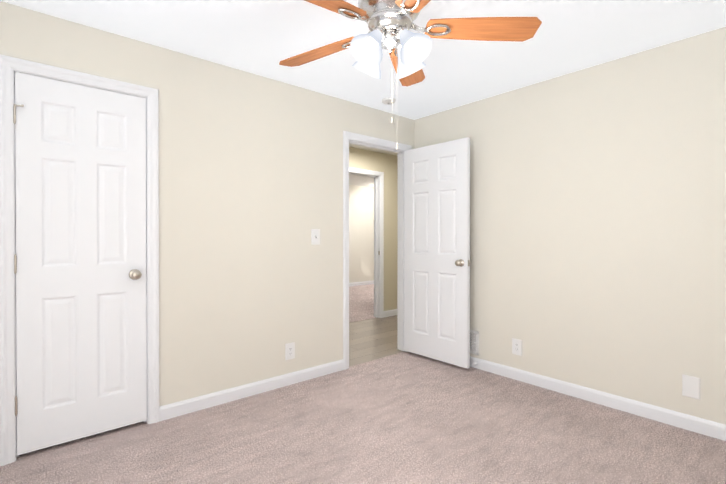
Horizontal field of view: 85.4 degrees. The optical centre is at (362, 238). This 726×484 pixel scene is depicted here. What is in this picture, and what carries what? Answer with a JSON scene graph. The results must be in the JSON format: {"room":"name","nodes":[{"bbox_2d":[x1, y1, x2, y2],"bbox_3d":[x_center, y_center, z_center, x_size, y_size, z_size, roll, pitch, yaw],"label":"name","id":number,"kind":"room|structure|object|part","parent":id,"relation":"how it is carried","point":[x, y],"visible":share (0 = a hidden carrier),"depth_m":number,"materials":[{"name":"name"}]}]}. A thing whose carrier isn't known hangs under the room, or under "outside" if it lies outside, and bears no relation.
{"room":"empty bedroom","nodes":[
{"label":"empty bedroom","id":0,"kind":"room"},
{"bbox_2d":[16,421,146,458],"bbox_3d":[-1.897,1.219,2.637,1.332,0.058,0.800,0,0,-41],"label":"floor","id":1,"kind":"structure","parent":0,"point":[76,440],"depth_m":2.32,"materials":[{"name":"carpet"}]},
{"bbox_2d":[0,1,413,406],"bbox_3d":[-0.936,-0.034,2.981,4.040,2.440,0.120,0,0,-41],"label":"wall","id":2,"kind":"structure","parent":0,"point":[250,198],"depth_m":2.89,"materials":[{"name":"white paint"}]},
{"bbox_2d":[0,54,158,465],"bbox_3d":[-1.663,0.137,2.359,0.668,2.106,0.124,0,0,-41],"label":"door frame","id":3,"kind":"structure","parent":2,"relation":"attached to","point":[16,455],"depth_m":2.14,"materials":[{"name":"white wood"}]},
{"bbox_2d":[13,72,146,454],"bbox_3d":[-1.635,0.135,2.326,0.643,2.060,0.175,0,0,-41],"label":"closet door","id":4,"kind":"structure","parent":2,"relation":"in","point":[80,270],"depth_m":2.29,"materials":[{"name":"white wood"}]},
{"bbox_3d":[-1.432,0.224,2.501,0.108,0.066,0.175,0,0,-41],"label":"knob","id":5,"kind":"part","parent":4,"relation":"part of","materials":[{"name":"silver metal"}]},
{"bbox_2d":[159,359,343,420],"bbox_3d":[-0.752,1.140,3.058,1.521,0.092,0.013,0,0,-41],"label":"baseboard","id":6,"kind":"structure","parent":2,"relation":"attached to","point":[176,409],"depth_m":2.94,"materials":[{"name":"white wood"}]},
{"bbox_2d":[285,342,294,359],"bbox_3d":[-0.591,0.915,3.198,0.086,0.132,0.009,0,0,-41],"label":"outlet","id":7,"kind":"object","parent":2,"relation":"attached to","point":[289,351],"visible":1,"depth_m":3.19,"materials":[{"name":"white plastic"}]},
{"bbox_2d":[311,229,319,244],"bbox_3d":[-0.398,-0.016,3.352,0.086,0.132,0.020,0,0,-41],"label":"light switch","id":8,"kind":"object","parent":2,"relation":"attached to","point":[315,236],"visible":1,"depth_m":3.35,"materials":[{"name":"white plastic"}]},
{"bbox_2d":[343,131,411,369],"bbox_3d":[0.121,0.104,3.893,0.898,2.155,0.158,0,0,-41],"label":"door frame","id":9,"kind":"structure","parent":2,"relation":"attached to","point":[347,135],"depth_m":3.77,"materials":[{"name":"white wood"}]},
{"bbox_2d":[404,137,469,368],"bbox_3d":[0.692,0.127,3.794,0.175,2.060,0.775,0,0,-42],"label":"hall door","id":10,"kind":"structure","parent":2,"relation":"in","point":[436,251],"depth_m":3.74,"materials":[{"name":"white wood"}]},
{"bbox_3d":[0.914,0.218,3.546,0.175,0.066,0.108,0,0,-42],"label":"knob","id":11,"kind":"part","parent":10,"relation":"part of","materials":[{"name":"silver metal"}]},
{"bbox_2d":[349,185,373,282],"bbox_3d":[-0.946,-0.068,8.973,5.440,2.440,0.120,0,0,-41],"label":"wall","id":12,"kind":"structure","parent":0,"point":[361,233],"depth_m":9.67,"materials":[{"name":"white paint"}]},
{"bbox_2d":[349,280,373,286],"bbox_3d":[-0.903,1.107,8.930,5.200,0.092,0.013,0,0,-41],"label":"baseboard","id":13,"kind":"structure","parent":12,"relation":"attached to","point":[361,283],"depth_m":9.67,"materials":[{"name":"white wood"}]},
{"bbox_2d":[349,284,375,322],"bbox_3d":[0.054,1.189,7.817,5.440,0.060,3.190,0,0,-41],"label":"floor","id":14,"kind":"structure","parent":0,"point":[361,302],"depth_m":7.06,"materials":[{"name":"beige carpet"}]},
{"bbox_2d":[0,352,725,483],"bbox_3d":[0.146,1.224,1.729,4.040,0.060,3.240,0,0,-41],"label":"floor carpet","id":15,"kind":"object","parent":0,"point":[406,418],"visible":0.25,"depth_m":2.30,"materials":[{"name":"beige carpet"}]},
{"bbox_2d":[0,0,725,187],"bbox_3d":[0.374,-1.305,4.977,8.640,0.080,7.890,0,0,-41],"label":"ceiling","id":16,"kind":"structure","parent":0,"point":[264,38],"depth_m":2.44,"materials":[{"name":"white paint"}]},
{"bbox_2d":[381,97,395,104],"bbox_3d":[0.232,-1.238,3.554,0.132,0.038,0.132,0,0,-41],"label":"smoke detector","id":17,"kind":"object","parent":16,"relation":"attached to","point":[388,100],"visible":0.96,"depth_m":3.51,"materials":[{"name":"white plastic"}]},
{"bbox_2d":[279,0,541,149],"bbox_3d":[0.084,-0.815,1.743,1.252,0.863,1.290,0,0,-41],"label":"fan","id":18,"kind":"object","parent":16,"relation":"hanging from","point":[390,23],"visible":1,"depth_m":1.72,"materials":[{"name":"brown wood"}]},
{"label":"blade","id":19,"kind":"part","parent":18,"relation":"part of","materials":[{"name":"brown wood"}]},
{"bbox_3d":[-0.208,-0.941,1.513,0.505,0.007,0.144,0,13,-37],"label":"blade","id":20,"kind":"part","parent":18,"relation":"part of","materials":[{"name":"brown wood"}]},
{"bbox_3d":[0.026,-0.826,1.669,0.153,0.161,0.150,0,0,-41],"label":"lamp shade","id":21,"kind":"part","parent":18,"relation":"part of","materials":[{"name":"white glass"}]},
{"bbox_3d":[0.028,-0.827,1.857,0.150,0.161,0.153,0,0,-41],"label":"lamp shade","id":22,"kind":"part","parent":18,"relation":"part of","materials":[{"name":"white glass"}]},
{"bbox_3d":[0.042,-0.845,1.684,0.072,0.082,0.054,0,0,-41],"label":"bulb","id":23,"kind":"part","parent":18,"relation":"part of","materials":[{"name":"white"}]},
{"bbox_3d":[0.072,-0.897,1.714,0.063,0.051,0.052,0,0,-41],"label":"light arm","id":24,"kind":"part","parent":18,"relation":"part of"},
{"bbox_3d":[0.169,-0.897,1.713,0.052,0.051,0.063,0,0,-41],"label":"light arm","id":25,"kind":"part","parent":18,"relation":"part of"},
{"bbox_3d":[0.241,-0.945,2.156,0.144,0.007,0.505,-13,-4,17],"label":"blade","id":26,"kind":"part","parent":18,"relation":"part of","materials":[{"name":"brown wood"}]},
{"bbox_3d":[0.216,-0.827,1.855,0.153,0.161,0.150,0,0,-41],"label":"lamp shade","id":27,"kind":"part","parent":18,"relation":"part of","materials":[{"name":"white glass"}]},
{"bbox_3d":[0.199,-0.845,1.682,0.054,0.082,0.072,0,0,-41],"label":"bulb","id":28,"kind":"part","parent":18,"relation":"part of","materials":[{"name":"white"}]},
{"bbox_3d":[0.256,-0.941,1.372,0.144,0.007,0.505,14,-4,-19],"label":"blade","id":29,"kind":"part","parent":18,"relation":"part of","materials":[{"name":"brown wood"}]},
{"bbox_3d":[0.214,-0.826,1.667,0.150,0.161,0.153,0,0,-41],"label":"lamp shade","id":30,"kind":"part","parent":18,"relation":"part of","materials":[{"name":"white glass"}]},
{"bbox_3d":[0.533,-0.943,1.769,0.505,0.007,0.144,0,-13,-1],"label":"blade","id":31,"kind":"part","parent":18,"relation":"part of","materials":[{"name":"brown wood"}]},
{"bbox_2d":[349,147,397,310],"bbox_3d":[-0.308,-0.047,5.394,3.740,2.440,0.120,0,0,-41],"label":"wall","id":32,"kind":"structure","parent":0,"point":[387,164],"depth_m":5.91,"materials":[{"name":"beige paint"}]},
{"bbox_2d":[349,167,383,317],"bbox_3d":[-0.076,0.094,5.585,0.894,2.155,0.141,0,0,-41],"label":"door frame","id":33,"kind":"structure","parent":32,"relation":"attached to","point":[376,246],"depth_m":5.81,"materials":[{"name":"white wood"}]},
{"bbox_2d":[384,309,396,316],"bbox_3d":[0.682,1.122,6.164,1.003,0.092,0.013,0,0,-41],"label":"baseboard","id":34,"kind":"structure","parent":32,"relation":"attached to","point":[388,313],"depth_m":5.93,"materials":[{"name":"white wood"}]},
{"bbox_2d":[349,315,404,366],"bbox_3d":[0.168,1.208,4.848,3.740,0.056,1.460,0,0,-41],"label":"floor","id":35,"kind":"structure","parent":0,"point":[372,339],"depth_m":4.61,"materials":[{"name":"beige wood"}]},
{"bbox_2d":[414,27,725,424],"bbox_3d":[1.639,-0.034,2.993,0.120,2.440,3.220,0,0,-41],"label":"wall","id":36,"kind":"structure","parent":0,"point":[598,227],"depth_m":2.78,"materials":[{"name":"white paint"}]},
{"bbox_2d":[470,330,478,354],"bbox_3d":[0.958,0.952,3.692,0.008,0.215,0.300,0,0,-41],"label":"air vent","id":37,"kind":"object","parent":36,"relation":"in","point":[474,342],"visible":0.27,"depth_m":3.61,"materials":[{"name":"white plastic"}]},
{"bbox_2d":[512,338,521,355],"bbox_3d":[1.292,0.910,3.302,0.009,0.132,0.086,0,0,-41],"label":"outlet","id":38,"kind":"object","parent":36,"relation":"attached to","point":[516,346],"visible":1,"depth_m":3.30,"materials":[{"name":"white plastic"}]},
{"bbox_2d":[470,356,725,440],"bbox_3d":[1.549,1.140,3.001,0.013,0.092,3.100,0,0,-41],"label":"baseboard","id":39,"kind":"structure","parent":36,"relation":"attached to","point":[713,429],"depth_m":2.76,"materials":[{"name":"white wood"}]},
{"bbox_2d":[682,374,699,399],"bbox_3d":[2.035,0.919,2.439,0.007,0.132,0.086,0,0,-41],"label":"electrical outlet plate","id":40,"kind":"object","parent":36,"relation":"attached to","point":[691,386],"visible":1,"depth_m":2.44,"materials":[{"name":"white plastic"}]}
]}

